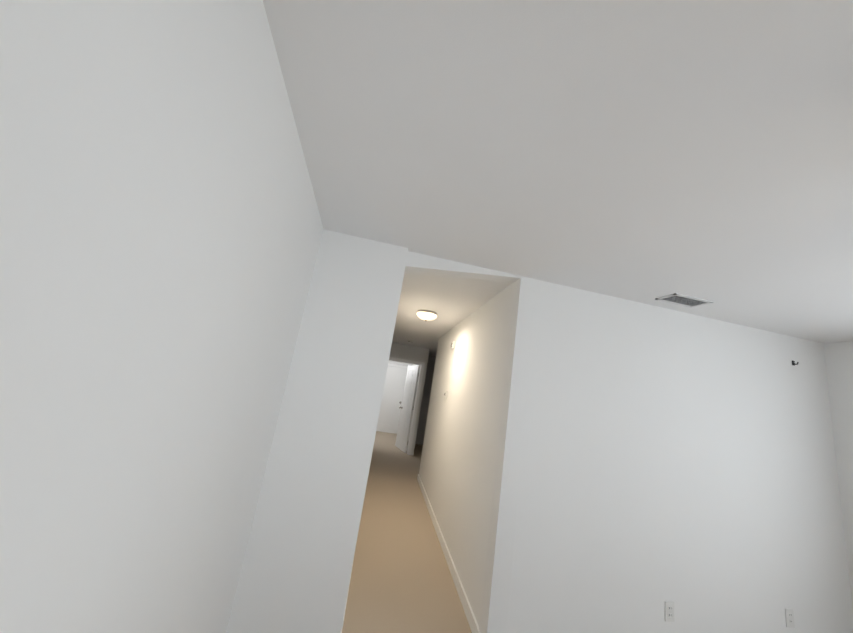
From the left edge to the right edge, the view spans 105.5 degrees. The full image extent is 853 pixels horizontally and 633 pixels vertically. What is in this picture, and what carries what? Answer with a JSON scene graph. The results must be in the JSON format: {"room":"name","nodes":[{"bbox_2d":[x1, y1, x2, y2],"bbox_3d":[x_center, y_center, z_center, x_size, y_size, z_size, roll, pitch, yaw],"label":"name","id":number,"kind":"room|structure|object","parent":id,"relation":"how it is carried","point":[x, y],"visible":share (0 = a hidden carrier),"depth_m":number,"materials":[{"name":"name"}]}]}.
{"room":"empty living room","nodes":[
{"label":"empty living room","id":0,"kind":"room"},
{"bbox_2d":[0,0,323,632],"bbox_3d":[-0.462,0.128,-0.511,0.120,2.440,4.990,11,-12,-9],"label":"wall","id":1,"kind":"structure","parent":0,"point":[161,229],"depth_m":0.63,"materials":[{"name":"white paint"}]},
{"bbox_2d":[226,229,408,632],"bbox_3d":[-0.662,0.650,2.009,0.700,2.440,0.140,11,-12,-9],"label":"wall","id":2,"kind":"structure","parent":0,"point":[295,574],"depth_m":1.92,"materials":[{"name":"white paint"}]},
{"bbox_2d":[388,361,406,368],"bbox_3d":[-1.809,2.271,10.247,2.070,2.460,0.247,11,-12,-9],"label":"wall","id":3,"kind":"structure","parent":0,"point":[398,363],"depth_m":10.46,"materials":[{"name":"white paint"}]},
{"bbox_2d":[376,366,407,433],"bbox_3d":[-1.131,2.585,10.162,0.801,2.000,0.153,11,-12,-9],"label":"door","id":4,"kind":"structure","parent":3,"relation":"in","point":[391,402],"depth_m":10.18,"materials":[{"name":"white paint"}]},
{"bbox_2d":[388,363,407,368],"bbox_3d":[-1.134,2.560,10.216,0.950,2.095,0.018,10,-12,-6],"label":"trim","id":5,"kind":"structure","parent":3,"relation":"attached to","point":[395,365],"depth_m":10.43,"materials":[{"name":"white paint"}]},
{"bbox_2d":[342,431,471,632],"bbox_3d":[-0.106,2.906,6.173,5.040,0.002,8.793,11,-12,-9],"label":"floor","id":6,"kind":"structure","parent":0,"point":[401,580],"depth_m":2.83,"materials":[{"name":"beige carpet"}]},
{"bbox_2d":[389,343,428,450],"bbox_3d":[-1.352,1.736,7.488,2.520,2.460,0.120,10,-12,-6],"label":"wall","id":7,"kind":"structure","parent":0,"point":[409,352],"depth_m":7.71,"materials":[{"name":"white paint"}]},
{"bbox_2d":[389,357,424,454],"bbox_3d":[-0.664,2.039,7.513,0.930,2.095,0.138,10,-12,-6],"label":"door frame","id":8,"kind":"structure","parent":7,"relation":"attached to","point":[414,416],"depth_m":7.56,"materials":[{"name":"white paint"}]},
{"bbox_2d":[406,363,419,447],"bbox_3d":[-0.375,2.234,9.051,0.279,2.460,2.852,11,-12,-9],"label":"wall","id":9,"kind":"structure","parent":0,"point":[407,363],"depth_m":7.98,"materials":[{"name":"white paint"}]},
{"bbox_2d":[395,366,419,452],"bbox_3d":[-0.500,2.199,7.953,0.256,2.000,0.760,11,-12,-9],"label":"hall door","id":10,"kind":"structure","parent":9,"relation":"in","point":[404,424],"depth_m":7.88,"materials":[{"name":"white paint"}]},
{"bbox_2d":[415,355,435,444],"bbox_3d":[0.695,2.428,9.168,2.070,2.460,0.248,11,-12,-9],"label":"wall","id":11,"kind":"structure","parent":0,"point":[422,421],"depth_m":8.91,"materials":[{"name":"paint"}]},
{"bbox_2d":[405,251,520,282],"bbox_3d":[0.269,-0.318,2.415,0.870,0.115,0.120,11,-12,-9],"label":"wall","id":12,"kind":"structure","parent":0,"point":[420,263],"depth_m":2.36,"materials":[{"name":"white paint"}]},
{"bbox_2d":[419,276,535,632],"bbox_3d":[0.344,1.226,3.954,0.323,2.460,3.641,11,-12,-9],"label":"wall","id":13,"kind":"structure","parent":0,"point":[458,462],"depth_m":2.53,"materials":[{"name":"white paint"}]},
{"bbox_2d":[443,391,447,399],"bbox_3d":[0.256,1.065,4.365,0.027,0.120,0.110,10,-12,-6],"label":"thermostat","id":14,"kind":"object","parent":13,"relation":"attached to","point":[445,394],"visible":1,"depth_m":4.32,"materials":[{"name":"white plastic"}]},
{"bbox_2d":[450,341,454,348],"bbox_3d":[0.361,0.398,4.461,0.036,0.100,0.120,10,-12,-6],"label":"door chime","id":15,"kind":"object","parent":13,"relation":"attached to","point":[453,345],"visible":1,"depth_m":4.41,"materials":[{"name":"white plastic"}]},
{"bbox_2d":[263,0,852,355],"bbox_3d":[0.791,0.088,4.299,5.327,0.060,13.789,11,-12,-9],"label":"ceiling","id":16,"kind":"structure","parent":0,"point":[649,152],"depth_m":1.16,"materials":[{"name":"paint"}]},
{"bbox_2d":[416,309,437,320],"bbox_3d":[0.002,0.005,4.057,0.270,0.122,0.270,11,-12,-9],"label":"light","id":17,"kind":"object","parent":16,"relation":"attached to","point":[423,314],"visible":1,"depth_m":3.97,"materials":[{"name":"white glass"}]},
{"bbox_2d":[655,293,713,307],"bbox_3d":[1.907,-0.117,2.405,0.320,0.010,0.170,11,-12,-9],"label":"ceiling vent","id":18,"kind":"object","parent":16,"relation":"in","point":[683,300],"visible":1,"depth_m":2.40,"materials":[{"name":"white metal"}]},
{"bbox_2d":[479,278,852,632],"bbox_3d":[1.922,1.156,2.457,2.900,2.440,0.120,11,-12,-9],"label":"wall","id":19,"kind":"structure","parent":0,"point":[685,463],"depth_m":2.38,"materials":[{"name":"white paint"}]},
{"bbox_2d":[665,601,674,621],"bbox_3d":[1.634,1.982,2.179,0.072,0.116,0.008,11,-12,-9],"label":"outlet","id":20,"kind":"object","parent":19,"relation":"attached to","point":[669,612],"visible":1,"depth_m":2.18,"materials":[{"name":"white plastic"}]},
{"bbox_2d":[785,608,794,627],"bbox_3d":[2.616,2.171,2.334,0.072,0.116,0.008,11,-12,-9],"label":"outlet","id":21,"kind":"object","parent":19,"relation":"attached to","point":[789,616],"visible":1,"depth_m":2.33,"materials":[{"name":"white plastic"}]},
{"bbox_2d":[823,341,852,608],"bbox_3d":[3.875,0.980,0.259,0.150,2.440,5.160,11,-12,-9],"label":"wall","id":22,"kind":"structure","parent":0,"point":[839,362],"depth_m":2.67,"materials":[{"name":"white paint"}]},
{"bbox_3d":[2.164,0.100,-2.518,4.350,2.440,0.120,11,-12,-9],"label":"wall","id":23,"kind":"structure","parent":0,"visible":0},
{"bbox_2d":[340,553,354,632],"bbox_3d":[-0.872,2.396,4.574,0.316,0.095,5.412,11,-12,-9],"label":"baseboard","id":24,"kind":"structure","parent":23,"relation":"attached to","point":[354,553],"depth_m":2.06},
{"bbox_2d":[417,474,479,632],"bbox_3d":[0.111,2.358,3.699,0.244,0.095,3.663,11,-12,-9],"label":"baseboard","id":25,"kind":"structure","parent":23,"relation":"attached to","point":[471,618],"depth_m":2.74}
]}

